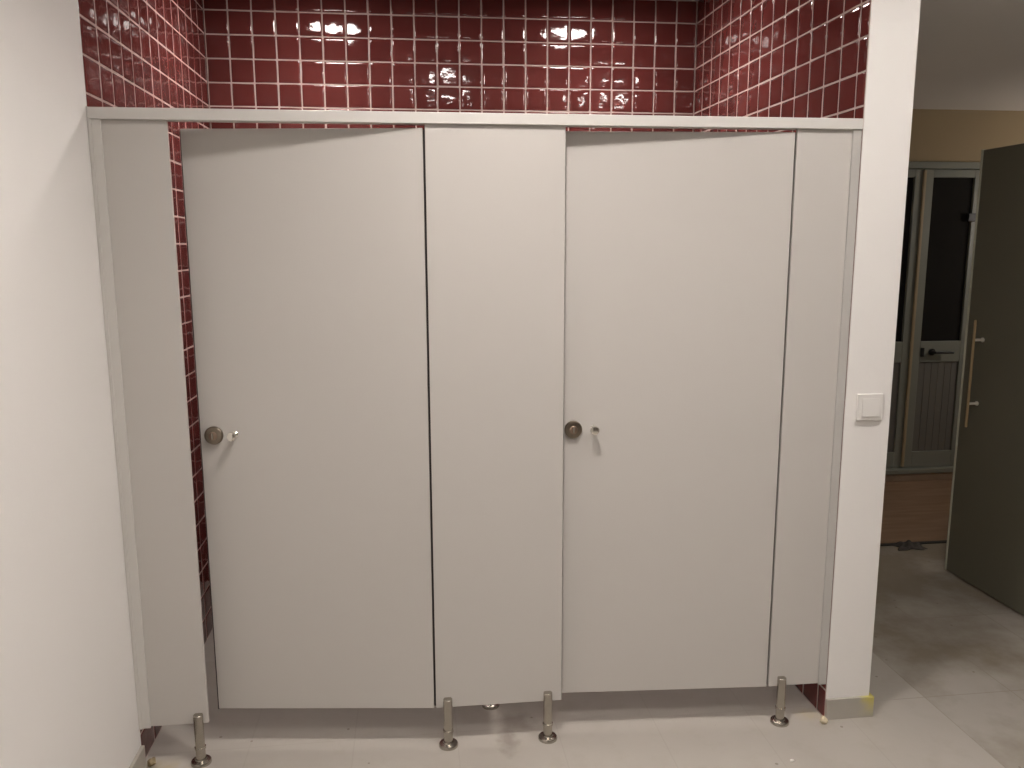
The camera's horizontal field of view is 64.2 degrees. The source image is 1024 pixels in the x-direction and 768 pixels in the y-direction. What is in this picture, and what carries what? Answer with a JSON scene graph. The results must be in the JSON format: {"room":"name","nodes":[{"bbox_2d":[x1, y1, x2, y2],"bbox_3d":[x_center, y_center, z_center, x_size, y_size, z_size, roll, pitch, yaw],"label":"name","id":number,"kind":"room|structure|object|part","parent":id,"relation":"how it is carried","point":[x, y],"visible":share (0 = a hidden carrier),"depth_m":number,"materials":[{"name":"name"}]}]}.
{"room":"public restroom","nodes":[
{"label":"public restroom","id":0,"kind":"room"},
{"bbox_2d":[0,0,212,767],"bbox_3d":[-1.080,0.054,0.943,0.152,2.850,5.886,-1,10,-7],"label":"wall","id":1,"kind":"structure","parent":0,"point":[68,699],"depth_m":2.11,"materials":[{"name":"white paint"}]},
{"bbox_2d":[129,745,145,767],"bbox_3d":[-0.905,1.544,0.452,0.012,0.072,4.396,-1,10,-7],"label":"baseboard","id":2,"kind":"structure","parent":1,"relation":"attached to","point":[139,761],"depth_m":2.56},
{"bbox_2d":[203,0,696,131],"bbox_3d":[-0.250,-0.427,4.024,2.264,2.780,0.122,-1,10,-6],"label":"wall","id":3,"kind":"structure","parent":0,"point":[599,57],"depth_m":3.78,"materials":[{"name":"red tile"}]},
{"bbox_2d":[145,479,1023,767],"bbox_3d":[1.913,1.322,2.252,6.350,0.100,7.300,-1,10,-7],"label":"floor","id":4,"kind":"structure","parent":0,"point":[947,674],"depth_m":2.85,"materials":[{"name":"tile"}]},
{"bbox_2d":[87,119,211,767],"bbox_3d":[-1.076,0.236,2.452,0.214,1.993,0.064,-1,10,-6],"label":"partition panel","id":5,"kind":"object","parent":4,"relation":"on","point":[130,159],"visible":1,"depth_m":2.44,"materials":[{"name":"grey laminate"}]},
{"bbox_3d":[-0.999,1.130,2.610,0.030,0.158,0.030,-1,10,-6],"label":"leg","id":6,"kind":"part","parent":5,"relation":"part of","materials":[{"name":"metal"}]},
{"bbox_2d":[147,757,155,766],"bbox_3d":[-1.150,1.208,2.610,0.026,0.024,0.031,6,11,32],"label":"lump","id":7,"kind":"object","parent":4,"relation":"on","point":[152,761],"visible":1,"depth_m":2.60,"materials":[{"name":"beige"}]},
{"bbox_2d":[482,704,498,709],"bbox_3d":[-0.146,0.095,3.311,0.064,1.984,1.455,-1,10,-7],"label":"support leg","id":8,"kind":"object","parent":4,"relation":"on","point":[489,706],"visible":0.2,"depth_m":2.92,"materials":[{"name":"grey metal"}]},
{"bbox_2d":[425,124,565,750],"bbox_3d":[-0.044,0.214,2.566,0.419,1.993,0.064,-1,10,-6],"label":"partition panel","id":9,"kind":"object","parent":4,"relation":"on","point":[495,194],"visible":1,"depth_m":2.55,"materials":[{"name":"grey laminate"}]},
{"bbox_2d":[179,128,435,708],"bbox_3d":[-0.611,0.164,2.537,0.727,1.849,0.059,0,9,-1],"label":"door","id":10,"kind":"structure","parent":9,"relation":"attached to","point":[307,247],"depth_m":2.53,"materials":[{"name":"grey laminate"}]},
{"bbox_3d":[-0.864,0.161,2.522,0.030,0.030,0.040,0,9,0],"label":"knob","id":11,"kind":"part","parent":10,"relation":"part of","materials":[{"name":"silver metal"}]},
{"bbox_3d":[-0.211,1.113,2.697,0.030,0.158,0.030,-1,10,-6],"label":"leg","id":12,"kind":"part","parent":9,"relation":"part of","materials":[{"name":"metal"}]},
{"bbox_2d":[86,106,862,129],"bbox_3d":[-0.052,-0.784,2.418,2.286,0.034,0.045,-1,10,-6],"label":"rail","id":13,"kind":"object","parent":9,"relation":"on","point":[123,113],"visible":0.84,"depth_m":2.39,"materials":[{"name":"white metal"}]},
{"bbox_3d":[0.120,1.106,2.733,0.030,0.158,0.030,-1,10,-6],"label":"leg","id":14,"kind":"part","parent":9,"relation":"part of","materials":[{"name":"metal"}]},
{"bbox_2d":[767,129,861,726],"bbox_3d":[0.987,0.192,2.680,0.206,1.993,0.064,-1,10,-6],"label":"partition panel","id":15,"kind":"object","parent":4,"relation":"on","point":[827,161],"visible":1,"depth_m":2.67,"materials":[{"name":"grey laminate"}]},
{"bbox_2d":[561,131,795,692],"bbox_3d":[0.526,0.142,2.645,0.728,1.851,0.070,-1,9,-3],"label":"door","id":16,"kind":"structure","parent":15,"relation":"attached to","point":[677,244],"depth_m":2.64,"materials":[{"name":"grey laminate"}]},
{"bbox_3d":[0.264,0.147,2.617,0.030,0.030,0.040,-1,9,-3],"label":"knob","id":17,"kind":"part","parent":16,"relation":"part of","materials":[{"name":"silver metal"}]},
{"bbox_3d":[0.930,1.089,2.823,0.030,0.158,0.030,-1,10,-6],"label":"leg","id":18,"kind":"part","parent":15,"relation":"part of","materials":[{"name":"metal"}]},
{"bbox_2d":[820,716,827,723],"bbox_3d":[1.085,1.166,2.835,0.028,0.020,0.038,7,12,38],"label":"lump","id":19,"kind":"object","parent":4,"relation":"on","point":[823,719],"visible":1,"depth_m":2.83,"materials":[{"name":"beige"}]},
{"bbox_2d":[893,540,927,550],"bbox_3d":[2.180,0.879,4.487,0.172,0.036,0.113,-1,10,-7],"label":"rag","id":20,"kind":"object","parent":4,"relation":"on","point":[907,545],"visible":1,"depth_m":4.46,"materials":[{"name":"fabric"}]},
{"bbox_2d":[693,0,920,715],"bbox_3d":[0.989,-0.458,3.970,0.190,2.850,2.730,-1,10,-7],"label":"wall","id":21,"kind":"structure","parent":0,"point":[894,24],"depth_m":2.72,"materials":[{"name":"white paint"}]},
{"bbox_2d":[825,692,873,719],"bbox_3d":[1.016,0.914,4.175,0.174,0.076,2.702,-1,10,-7],"label":"baseboard","id":22,"kind":"structure","parent":21,"relation":"attached to","point":[856,706],"depth_m":2.85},
{"bbox_2d":[855,393,883,420],"bbox_3d":[1.176,0.076,2.680,0.090,0.090,0.015,-1,10,-7],"label":"light switch","id":23,"kind":"object","parent":21,"relation":"attached to","point":[869,407],"visible":1,"depth_m":2.67,"materials":[{"name":"plastic"}]},
{"bbox_2d":[880,540,946,545],"bbox_3d":[2.856,0.873,4.615,3.586,0.011,0.030,-1,10,-7],"label":"trim","id":24,"kind":"structure","parent":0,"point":[939,541],"depth_m":4.54,"materials":[{"name":"black plastic"}]},
{"bbox_2d":[909,109,1023,161],"bbox_3d":[2.717,-0.623,5.630,3.848,2.620,0.150,-1,10,-7],"label":"wall","id":25,"kind":"structure","parent":0,"point":[937,135],"depth_m":5.42,"materials":[{"name":"paint"}]},
{"bbox_2d":[886,169,923,467],"bbox_3d":[2.521,-0.418,5.586,0.438,2.046,0.045,-1,10,-7],"label":"door","id":26,"kind":"structure","parent":25,"relation":"in","point":[915,176],"depth_m":5.58,"materials":[{"name":"grey wood"}]},
{"bbox_3d":[2.533,0.167,5.681,0.302,0.635,0.018,-1,10,-7],"label":"grooved panel","id":27,"kind":"part","parent":26,"relation":"part of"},
{"bbox_3d":[2.529,-0.832,5.518,0.314,1.112,0.008,-1,10,-7],"label":"glass pane","id":28,"kind":"part","parent":26,"relation":"part of","materials":[{"name":"glass"}]},
{"bbox_2d":[885,472,952,481],"bbox_3d":[2.745,0.647,5.802,1.050,0.056,0.135,-1,10,-7],"label":"trim","id":29,"kind":"structure","parent":25,"relation":"attached to","point":[947,475],"depth_m":5.75,"materials":[{"name":"wood"}]},
{"bbox_2d":[885,465,953,474],"bbox_3d":[2.748,0.607,5.770,1.010,0.034,0.105,-1,10,-7],"label":"trim","id":30,"kind":"structure","parent":25,"relation":"attached to","point":[928,469],"depth_m":5.74,"materials":[{"name":"wood"}]},
{"bbox_2d":[901,169,979,466],"bbox_3d":[2.962,-0.423,5.612,0.452,2.046,0.100,-1,10,-7],"label":"door","id":31,"kind":"structure","parent":25,"relation":"in","point":[949,196],"depth_m":5.62,"materials":[{"name":"grey wood"}]},
{"bbox_3d":[2.832,-0.219,5.631,0.026,0.062,0.008,-1,10,-7],"label":"key plate","id":32,"kind":"part","parent":31,"relation":"part of","materials":[{"name":"black plastic"}]},
{"bbox_3d":[2.963,0.157,5.734,0.298,0.635,0.018,-1,10,-7],"label":"grooved panel","id":33,"kind":"part","parent":31,"relation":"part of","materials":[{"name":"grey metal"}]},
{"bbox_3d":[2.959,-0.218,5.623,0.157,0.048,0.055,-1,10,-7],"label":"handle","id":34,"kind":"part","parent":31,"relation":"part of","materials":[{"name":"black plastic"}]},
{"bbox_3d":[2.960,-0.842,5.570,0.310,1.112,0.008,-1,10,-7],"label":"glass pane","id":35,"kind":"part","parent":31,"relation":"part of","materials":[{"name":"black glass"}]},
{"bbox_2d":[908,161,980,169],"bbox_3d":[2.742,-0.432,5.619,1.010,2.125,0.100,-1,10,-7],"label":"trim","id":36,"kind":"structure","parent":25,"relation":"attached to","point":[912,164],"depth_m":5.42,"materials":[{"name":"grey wood"}]},
{"bbox_2d":[913,0,1023,110],"bbox_3d":[2.931,-1.645,4.092,3.748,0.100,2.580,-1,10,-7],"label":"ceiling","id":37,"kind":"structure","parent":0,"point":[970,53],"depth_m":3.87,"materials":[{"name":"white paint"}]},
{"bbox_3d":[2.769,0.064,0.812,0.140,2.850,4.680,-1,10,-7],"label":"wall","id":38,"kind":"structure","parent":0,"visible":0},
{"bbox_2d":[944,143,1023,615],"bbox_3d":[2.260,-0.006,3.573,0.104,2.071,0.867,-1,10,-7],"label":"door","id":39,"kind":"structure","parent":38,"relation":"in","point":[985,545],"depth_m":3.78,"materials":[{"name":"dark olive-grey painted wood"},{"name":"metal"},{"name":"light wood"}]},
{"bbox_3d":[2.201,0.093,3.897,0.044,0.022,0.022,-1,10,-7],"label":"post","id":40,"kind":"part","parent":39,"relation":"part of","materials":[{"name":"silver metal"}]}
]}

